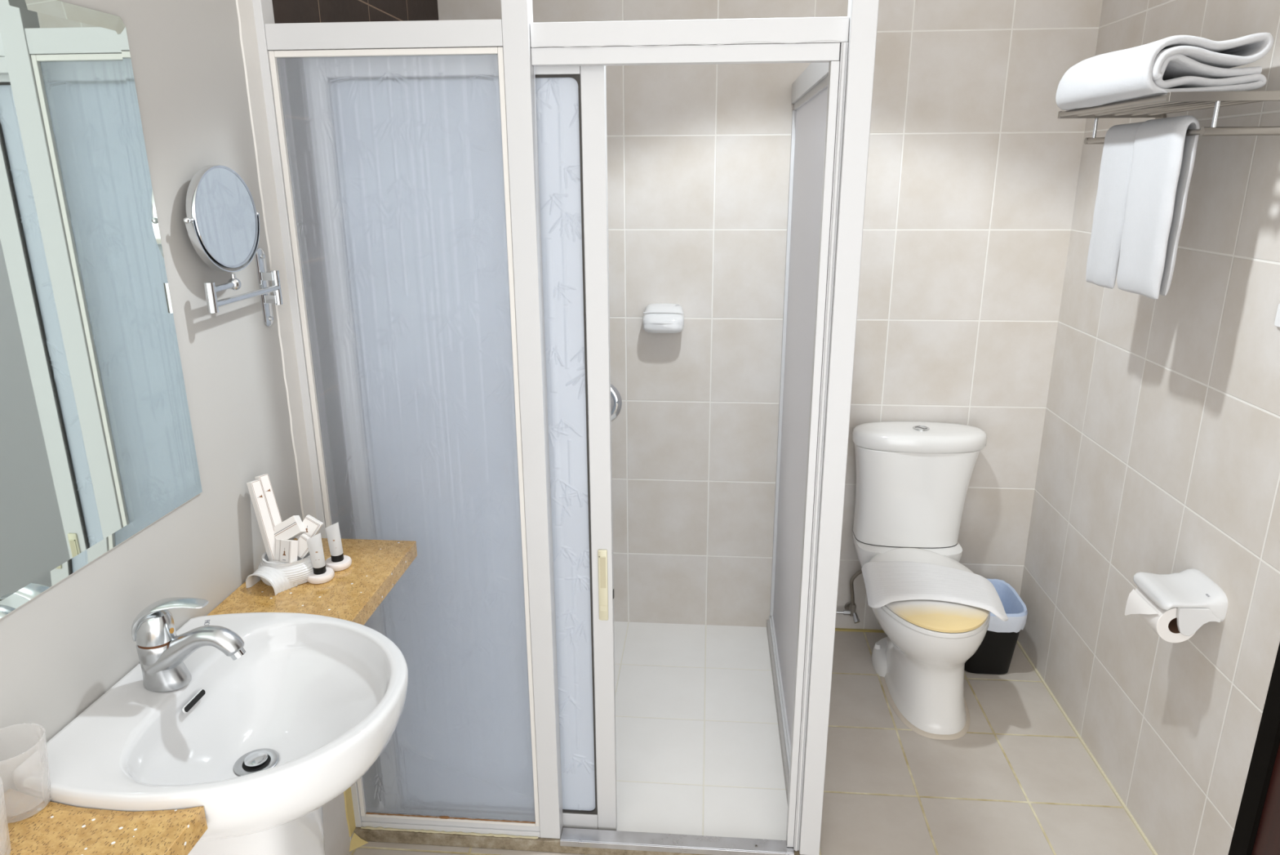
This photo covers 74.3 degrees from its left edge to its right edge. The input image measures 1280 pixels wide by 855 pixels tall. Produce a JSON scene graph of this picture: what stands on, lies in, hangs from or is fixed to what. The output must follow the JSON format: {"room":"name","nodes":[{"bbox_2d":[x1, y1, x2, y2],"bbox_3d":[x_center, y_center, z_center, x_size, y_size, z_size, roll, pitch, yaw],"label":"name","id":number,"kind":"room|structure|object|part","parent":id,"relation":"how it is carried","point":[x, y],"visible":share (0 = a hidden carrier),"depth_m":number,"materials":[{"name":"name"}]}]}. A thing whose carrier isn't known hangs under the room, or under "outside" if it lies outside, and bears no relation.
{"room":"hotel bathroom","nodes":[
{"label":"hotel bathroom","id":0,"kind":"room"},
{"bbox_2d":[0,0,438,854],"bbox_3d":[-0.841,-0.033,1.343,0.117,2.650,3.400,1,17,5],"label":"wall","id":1,"kind":"structure","parent":0,"point":[63,649],"depth_m":1.48,"materials":[{"name":"beige paint"}]},
{"bbox_2d":[0,0,202,619],"bbox_3d":[-0.821,-0.132,1.000,0.006,0.776,0.847,1,17,5],"label":"wall mirror","id":2,"kind":"object","parent":1,"relation":"attached to","point":[97,446],"visible":1,"depth_m":1.20,"materials":[{"name":"white mirror"}]},
{"bbox_2d":[0,787,207,854],"bbox_3d":[-0.712,0.571,0.839,0.274,0.036,0.552,1,17,5],"label":"shelf","id":3,"kind":"object","parent":1,"relation":"attached to","point":[36,825],"visible":1,"depth_m":1.04,"materials":[{"name":"stone"}]},
{"bbox_2d":[0,779,10,853],"bbox_3d":[-0.771,0.463,0.971,0.080,0.094,0.080,1,17,5],"label":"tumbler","id":4,"kind":"object","parent":3,"relation":"on","point":[2,780],"visible":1,"depth_m":0.99,"materials":[{"name":"clear glass"}]},
{"bbox_2d":[42,729,50,782],"bbox_3d":[-0.784,0.436,1.060,0.080,0.094,0.080,1,17,5],"label":"tumbler","id":5,"kind":"object","parent":3,"relation":"on","point":[42,730],"visible":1,"depth_m":1.07,"materials":[{"name":"clear glass"}]},
{"bbox_2d":[182,164,283,326],"bbox_3d":[-0.743,-0.322,1.569,0.046,0.316,0.293,0,17,-1],"label":"mirror","id":6,"kind":"object","parent":1,"relation":"attached to","point":[221,220],"visible":1,"depth_m":1.51,"materials":[{"name":"silver metal"}]},
{"bbox_3d":[-0.758,-0.346,1.414,0.010,0.010,0.010,1,17,5],"label":"pivot knob","id":7,"kind":"part","parent":6,"relation":"part of","materials":[{"name":"silver metal"}]},
{"bbox_3d":[-0.744,-0.251,1.509,0.011,0.013,0.073,1,17,6],"label":"short arm","id":8,"kind":"part","parent":6,"relation":"part of","materials":[{"name":"silver metal"}]},
{"bbox_3d":[-0.742,-0.249,1.597,0.012,0.012,0.233,1,17,4],"label":"long arm","id":9,"kind":"part","parent":6,"relation":"part of","materials":[{"name":"silver metal"}]},
{"bbox_3d":[-0.762,-0.284,1.716,0.006,0.158,0.034,1,17,5],"label":"wall plate","id":10,"kind":"part","parent":6,"relation":"part of","materials":[{"name":"silver metal"}]},
{"bbox_2d":[235,0,318,533],"bbox_3d":[-0.759,-0.593,1.691,0.003,1.780,0.061,1,17,5],"label":"trim","id":11,"kind":"structure","parent":1,"relation":"attached to","point":[247,31],"depth_m":1.75,"materials":[{"name":"white plastic"}]},
{"bbox_2d":[206,537,417,625],"bbox_3d":[-0.640,0.317,1.679,0.274,0.036,0.384,1,17,5],"label":"shelf","id":12,"kind":"object","parent":1,"relation":"attached to","point":[355,592],"visible":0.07,"depth_m":1.63,"materials":[{"name":"stone"}]},
{"bbox_2d":[245,551,313,595],"bbox_3d":[-0.700,0.274,1.677,0.121,0.048,0.139,7,18,23],"label":"holder","id":13,"kind":"object","parent":12,"relation":"on","point":[282,576],"visible":0.7,"depth_m":1.64,"materials":[{"name":"white ceramic"}]},
{"bbox_2d":[246,479,275,559],"bbox_3d":[-0.735,0.184,1.657,0.057,0.164,0.020,11,20,33],"label":"box","id":14,"kind":"object","parent":13,"relation":"in","point":[256,493],"visible":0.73,"depth_m":1.65,"materials":[{"name":"white cardboard"}]},
{"bbox_2d":[254,473,282,526],"bbox_3d":[-0.726,0.177,1.675,0.063,0.168,0.020,11,20,33],"label":"box","id":15,"kind":"object","parent":13,"relation":"in","point":[273,507],"visible":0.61,"depth_m":1.67,"materials":[{"name":"white cardboard"}]},
{"bbox_2d":[275,538,297,563],"bbox_3d":[-0.691,0.241,1.654,0.050,0.050,0.028,9,19,27],"label":"box","id":16,"kind":"object","parent":13,"relation":"in","point":[286,550],"visible":1,"depth_m":1.65,"materials":[{"name":"white cardboard"}]},
{"bbox_2d":[279,541,289,561],"bbox_3d":[-0.692,0.241,1.645,0.034,0.043,0.013,9,19,27],"label":"print","id":17,"kind":"object","parent":16,"relation":"attached to","point":[284,546],"depth_m":1.64},
{"bbox_2d":[273,515,306,539],"bbox_3d":[-0.693,0.202,1.667,0.066,0.062,0.032,-1,17,-2],"label":"box","id":18,"kind":"object","parent":13,"relation":"in","point":[293,526],"visible":0.92,"depth_m":1.66,"materials":[{"name":"white cardboard"}]},
{"bbox_2d":[274,521,296,535],"bbox_3d":[-0.695,0.199,1.657,0.047,0.029,0.002,-1,17,-2],"label":"print","id":19,"kind":"object","parent":18,"relation":"attached to","point":[284,528],"depth_m":1.66},
{"bbox_2d":[297,533,310,559],"bbox_3d":[-0.663,0.234,1.665,0.048,0.051,0.023,1,17,5],"label":"box","id":20,"kind":"object","parent":13,"relation":"in","point":[303,549],"visible":0.72,"depth_m":1.66,"materials":[{"name":"white cardboard"}]},
{"bbox_2d":[295,514,323,538],"bbox_3d":[-0.659,0.204,1.682,0.056,0.061,0.031,1,17,5],"label":"box","id":21,"kind":"object","parent":13,"relation":"in","point":[312,525],"visible":0.75,"depth_m":1.68,"materials":[{"name":"white cardboard"}]},
{"bbox_2d":[305,516,319,537],"bbox_3d":[-0.650,0.204,1.673,0.030,0.054,0.014,1,17,5],"label":"print","id":22,"kind":"object","parent":21,"relation":"attached to","point":[312,524],"depth_m":1.67},
{"bbox_2d":[306,566,334,583],"bbox_3d":[-0.633,0.292,1.673,0.054,0.014,0.054,1,17,5],"label":"soap","id":23,"kind":"object","parent":12,"relation":"on","point":[329,574],"visible":0.79,"depth_m":1.66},
{"bbox_2d":[306,532,326,574],"bbox_3d":[-0.633,0.246,1.659,0.025,0.082,0.025,11,20,33],"label":"toiletry tube","id":24,"kind":"object","parent":23,"relation":"on","point":[314,543],"visible":1,"depth_m":1.65,"materials":[{"name":"white plastic"}]},
{"bbox_2d":[324,555,351,571],"bbox_3d":[-0.616,0.276,1.725,0.054,0.014,0.054,1,17,5],"label":"soap","id":25,"kind":"object","parent":12,"relation":"on","point":[346,562],"visible":0.75,"depth_m":1.71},
{"bbox_2d":[324,522,343,561],"bbox_3d":[-0.616,0.230,1.711,0.025,0.082,0.025,15,23,42],"label":"toiletry tube","id":26,"kind":"object","parent":25,"relation":"on","point":[333,534],"visible":1,"depth_m":1.70,"materials":[{"name":"white plastic"}]},
{"bbox_2d":[343,786,355,836],"bbox_3d":[-0.750,0.655,2.080,0.003,0.834,0.038,1,17,5],"label":"trim","id":27,"kind":"structure","parent":1,"relation":"attached to","point":[348,794],"depth_m":2.18,"materials":[{"name":"plastic"}]},
{"bbox_2d":[349,832,368,851],"bbox_3d":[-0.732,1.078,2.196,0.038,0.030,0.035,1,17,5],"label":"trim","id":28,"kind":"structure","parent":1,"relation":"attached to","point":[356,842],"depth_m":2.20,"materials":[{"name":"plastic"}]},
{"bbox_2d":[347,620,1153,854],"bbox_3d":[0.238,1.280,1.648,2.270,0.050,3.600,1,17,5],"label":"floor","id":29,"kind":"structure","parent":0,"point":[1020,780],"depth_m":2.50,"materials":[{"name":"beige tile"}]},
{"bbox_2d":[11,612,408,854],"bbox_3d":[-0.583,0.842,1.415,0.449,0.931,0.469,1,17,5],"label":"basin","id":30,"kind":"object","parent":29,"relation":"on","point":[265,738],"visible":0.91,"depth_m":1.27,"materials":[{"name":"white ceramic"}]},
{"bbox_2d":[131,596,245,691],"bbox_3d":[-0.681,0.325,1.277,0.172,0.142,0.055,1,17,5],"label":"tap","id":31,"kind":"object","parent":30,"relation":"on","point":[162,653],"visible":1,"depth_m":1.26,"materials":[{"name":"silver metal"}]},
{"bbox_3d":[-0.702,0.288,1.267,0.115,0.066,0.052,1,17,5],"label":"lever","id":32,"kind":"part","parent":31,"relation":"part of","materials":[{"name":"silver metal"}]},
{"bbox_3d":[-0.673,0.339,1.280,0.152,0.084,0.055,1,17,5],"label":"spout","id":33,"kind":"part","parent":31,"relation":"part of","materials":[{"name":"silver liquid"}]},
{"bbox_2d":[354,826,799,854],"bbox_3d":[-0.147,1.073,2.191,1.203,0.036,0.050,1,17,5],"label":"shower curb","id":34,"kind":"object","parent":29,"relation":"on","point":[540,844],"depth_m":2.19,"materials":[{"name":"stone"}]},
{"bbox_2d":[252,0,879,854],"bbox_3d":[-0.154,-0.190,1.813,1.202,2.625,0.057,1,17,5],"label":"shower enclosure","id":35,"kind":"object","parent":34,"relation":"on","point":[404,153],"visible":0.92,"depth_m":1.83,"materials":[{"name":"white metal"}]},
{"bbox_3d":[-0.501,-0.772,1.670,0.474,0.048,0.043,1,17,5],"label":"header rail","id":36,"kind":"part","parent":35,"relation":"part of","materials":[{"name":"white metal"}]},
{"bbox_3d":[-0.497,0.139,1.934,0.450,1.823,0.008,1,17,5],"label":"fixed pane","id":37,"kind":"part","parent":35,"relation":"part of","materials":[{"name":"blue glass"}]},
{"bbox_3d":[-0.492,1.032,2.214,0.474,0.032,0.040,1,17,5],"label":"rail","id":38,"kind":"part","parent":35,"relation":"part of","materials":[{"name":"white metal"}]},
{"bbox_2d":[534,66,617,830],"bbox_3d":[-0.372,0.154,1.975,0.620,1.887,0.034,1,17,5],"label":"sliding door","id":39,"kind":"structure","parent":35,"relation":"attached to","point":[562,109],"depth_m":1.90,"materials":[{"name":"glass"}]},
{"bbox_3d":[-0.379,-0.732,1.712,0.522,0.039,0.026,1,17,5],"label":"rail","id":40,"kind":"part","parent":39,"relation":"part of","materials":[{"name":"white metal"}]},
{"bbox_3d":[-0.370,1.029,2.244,0.522,0.056,0.026,1,17,5],"label":"rail","id":41,"kind":"part","parent":39,"relation":"part of","materials":[{"name":"white metal"}]},
{"bbox_3d":[-0.088,0.375,2.005,0.022,0.184,0.005,1,17,5],"label":"pull handle","id":42,"kind":"part","parent":39,"relation":"part of","materials":[{"name":"beige plastic"}]},
{"bbox_3d":[0.093,1.065,2.165,0.594,0.016,0.046,1,17,5],"label":"steel sill","id":43,"kind":"part","parent":35,"relation":"part of","materials":[{"name":"silver metal"}]},
{"bbox_3d":[0.091,-0.758,1.628,0.607,0.044,0.035,1,17,5],"label":"header rail","id":44,"kind":"part","parent":35,"relation":"part of","materials":[{"name":"white metal"}]},
{"bbox_3d":[0.421,-0.186,1.766,0.049,2.612,0.054,1,17,5],"label":"corner post","id":45,"kind":"part","parent":35,"relation":"part of","materials":[{"name":"white metal"}]},
{"bbox_2d":[852,421,990,739],"bbox_3d":[0.930,0.477,2.742,0.442,0.850,0.726,1,17,5],"label":"toilet","id":46,"kind":"object","parent":29,"relation":"on","point":[913,480],"visible":0.88,"depth_m":2.81,"materials":[{"name":"white ceramic"}]},
{"bbox_3d":[0.949,0.028,2.877,0.442,0.060,0.207,1,17,5],"label":"cistern lid","id":47,"kind":"part","parent":46,"relation":"part of","materials":[{"name":"white ceramic"}]},
{"bbox_3d":[0.911,0.702,2.768,0.354,0.403,0.620,1,17,5],"label":"bowl","id":48,"kind":"part","parent":46,"relation":"part of","materials":[{"name":"white ceramic"}]},
{"bbox_3d":[0.904,0.493,2.663,0.352,0.022,0.560,1,17,5],"label":"seat lid","id":49,"kind":"part","parent":46,"relation":"part of","materials":[{"name":"plastic"}]},
{"bbox_2d":[861,560,1008,621],"bbox_3d":[0.906,0.499,2.631,0.410,0.048,0.292,3,17,11],"label":"towel","id":50,"kind":"object","parent":46,"relation":"on","point":[886,582],"visible":1,"depth_m":2.60,"materials":[{"name":"white fabric"}]},
{"bbox_3d":[0.904,0.511,2.669,0.354,0.016,0.562,1,17,5],"label":"seat","id":51,"kind":"part","parent":46,"relation":"part of","materials":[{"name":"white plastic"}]},
{"bbox_2d":[964,578,1027,674],"bbox_3d":[1.215,0.708,2.985,0.214,0.263,0.264,1,17,5],"label":"waste bin","id":52,"kind":"object","parent":29,"relation":"on","point":[994,654],"visible":0.46,"depth_m":2.90,"materials":[{"name":"black plastic"}]},
{"bbox_2d":[437,0,1102,629],"bbox_3d":[0.374,-0.514,2.917,2.270,2.650,0.080,1,17,5],"label":"wall","id":53,"kind":"structure","parent":0,"point":[973,169],"depth_m":2.84,"materials":[{"name":"beige tile"}]},
{"bbox_2d":[587,383,622,420],"bbox_3d":[-0.147,-0.081,3.013,0.158,0.158,0.072,1,17,5],"label":"shower mixer","id":54,"kind":"object","parent":53,"relation":"attached to","point":[615,397],"visible":0.27,"depth_m":3.03,"materials":[{"name":"silver metal"}]},
{"bbox_2d":[642,302,684,333],"bbox_3d":[0.081,-0.372,2.896,0.142,0.093,0.091,1,17,5],"label":"soap dish","id":55,"kind":"object","parent":53,"relation":"attached to","point":[659,317],"visible":1,"depth_m":2.87,"materials":[{"name":"white ceramic"}]},
{"bbox_2d":[766,619,789,802],"bbox_3d":[0.467,0.915,2.709,0.053,0.034,1.125,1,17,5],"label":"trim","id":56,"kind":"structure","parent":53,"relation":"attached to","point":[768,629],"depth_m":2.69,"materials":[{"name":"white metal"}]},
{"bbox_2d":[768,62,829,775],"bbox_3d":[0.457,-0.017,2.431,0.044,1.910,1.120,1,17,5],"label":"screen","id":57,"kind":"object","parent":56,"relation":"on","point":[810,89],"visible":0.52,"depth_m":2.53,"materials":[{"name":"grey glass"}]},
{"bbox_3d":[0.465,0.884,2.703,0.032,0.028,1.120,1,17,5],"label":"rail","id":58,"kind":"part","parent":57,"relation":"part of","materials":[{"name":"white metal"}]},
{"bbox_3d":[0.457,-0.893,2.166,0.036,0.080,1.120,1,17,5],"label":"rail","id":59,"kind":"part","parent":57,"relation":"part of","materials":[{"name":"white metal"}]},
{"bbox_2d":[835,568,862,622],"bbox_3d":[0.776,0.603,3.137,0.140,0.249,0.081,1,17,5],"label":"valve","id":60,"kind":"object","parent":53,"relation":"attached to","point":[850,606],"visible":0.82,"depth_m":3.14,"materials":[{"name":"metal"}]},
{"bbox_3d":[0.804,0.710,3.147,0.022,0.038,0.038,-5,17,-15],"label":"valve knob","id":61,"kind":"part","parent":60,"relation":"part of","materials":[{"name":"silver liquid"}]},
{"bbox_2d":[835,627,884,632],"bbox_3d":[0.964,0.775,3.210,0.890,0.007,0.009,1,17,5],"label":"baseboard","id":62,"kind":"structure","parent":53,"relation":"attached to","point":[836,628],"depth_m":3.22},
{"bbox_2d":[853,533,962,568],"bbox_3d":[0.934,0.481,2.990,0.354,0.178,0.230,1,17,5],"label":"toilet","id":63,"kind":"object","parent":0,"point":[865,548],"depth_m":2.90,"materials":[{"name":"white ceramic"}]},
{"bbox_2d":[1017,0,1279,854],"bbox_3d":[1.399,-0.294,2.172,0.100,2.650,1.302,1,17,5],"label":"wall","id":64,"kind":"structure","parent":0,"point":[1160,448],"depth_m":2.10,"materials":[{"name":"beige tile"}]},
{"bbox_2d":[1016,640,1157,854],"bbox_3d":[1.351,0.971,2.559,0.007,0.006,1.302,1,17,5],"label":"baseboard","id":65,"kind":"structure","parent":64,"relation":"attached to","point":[1051,693],"depth_m":2.52,"materials":[{"name":"beige tile"}]},
{"bbox_2d":[1057,90,1279,144],"bbox_3d":[1.207,-0.707,1.953,0.262,0.083,0.601,1,17,5],"label":"towel shelf","id":66,"kind":"object","parent":64,"relation":"attached to","point":[1157,106],"visible":0.9,"depth_m":1.76,"materials":[{"name":"metal"}]},
{"bbox_3d":[1.269,-0.755,2.225,0.184,0.017,0.017,1,17,5],"label":"rail arm","id":67,"kind":"part","parent":66,"relation":"part of","materials":[{"name":"metal"}]},
{"bbox_3d":[1.197,-0.786,2.222,0.009,0.050,0.009,1,17,5],"label":"drop post","id":68,"kind":"part","parent":66,"relation":"part of","materials":[{"name":"silver metal"}]},
{"bbox_2d":[1085,115,1199,299],"bbox_3d":[1.157,-0.512,1.974,0.052,0.388,0.378,1,17,5],"label":"hand towel","id":69,"kind":"object","parent":66,"relation":"hanging from","point":[1146,168],"visible":1,"depth_m":1.90,"materials":[{"name":"white fabric"}]},
{"bbox_3d":[1.357,-0.799,2.204,0.008,0.044,0.044,1,17,5],"label":"wall plate","id":70,"kind":"part","parent":66,"relation":"part of","materials":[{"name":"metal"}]},
{"bbox_2d":[1055,32,1273,110],"bbox_3d":[1.154,-0.801,1.931,0.253,0.120,0.512,1,17,5],"label":"folded towel","id":71,"kind":"object","parent":66,"relation":"on","point":[1177,63],"visible":0.89,"depth_m":1.72,"materials":[{"name":"white fabric"}]},
{"bbox_3d":[1.151,-0.626,1.691,0.009,0.050,0.009,1,17,5],"label":"drop post","id":72,"kind":"part","parent":66,"relation":"part of","materials":[{"name":"silver metal"}]},
{"bbox_3d":[1.224,-0.594,1.694,0.184,0.017,0.017,1,17,5],"label":"rail arm","id":73,"kind":"part","parent":66,"relation":"part of","materials":[{"name":"metal"}]},
{"bbox_2d":[1133,568,1227,635],"bbox_3d":[1.253,0.400,1.976,0.133,0.109,0.162,1,17,5],"label":"paper holder","id":74,"kind":"object","parent":64,"relation":"attached to","point":[1198,600],"visible":0.98,"depth_m":1.92,"materials":[{"name":"white ceramic"}]},
{"bbox_2d":[1124,586,1195,642],"bbox_3d":[1.227,0.433,1.989,0.101,0.091,0.126,1,17,5],"label":"toilet roll","id":75,"kind":"object","parent":74,"relation":"on","point":[1163,622],"visible":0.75,"depth_m":1.95,"materials":[{"name":"paper"}]},
{"bbox_3d":[1.261,0.439,1.912,0.094,0.071,0.012,1,17,5],"label":"arm","id":76,"kind":"part","parent":74,"relation":"part of","materials":[{"name":"white ceramic"}]},
{"bbox_2d":[1274,303,1279,327],"bbox_3d":[1.305,-0.218,1.689,0.008,0.048,0.096,1,17,5],"label":"light switch","id":77,"kind":"object","parent":64,"relation":"attached to","point":[1277,322],"visible":1,"depth_m":1.73,"materials":[{"name":"white plastic"}]},
{"bbox_3d":[1.261,0.197,0.551,0.100,2.650,2.098,1,17,5],"label":"wall","id":78,"kind":"structure","parent":0,"visible":0},
{"bbox_2d":[1228,642,1279,854],"bbox_3d":[1.290,0.296,1.239,0.146,2.059,0.837,1,17,5],"label":"door","id":79,"kind":"structure","parent":78,"relation":"in","point":[1256,831],"depth_m":1.76,"materials":[{"name":"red wood"}]}
]}

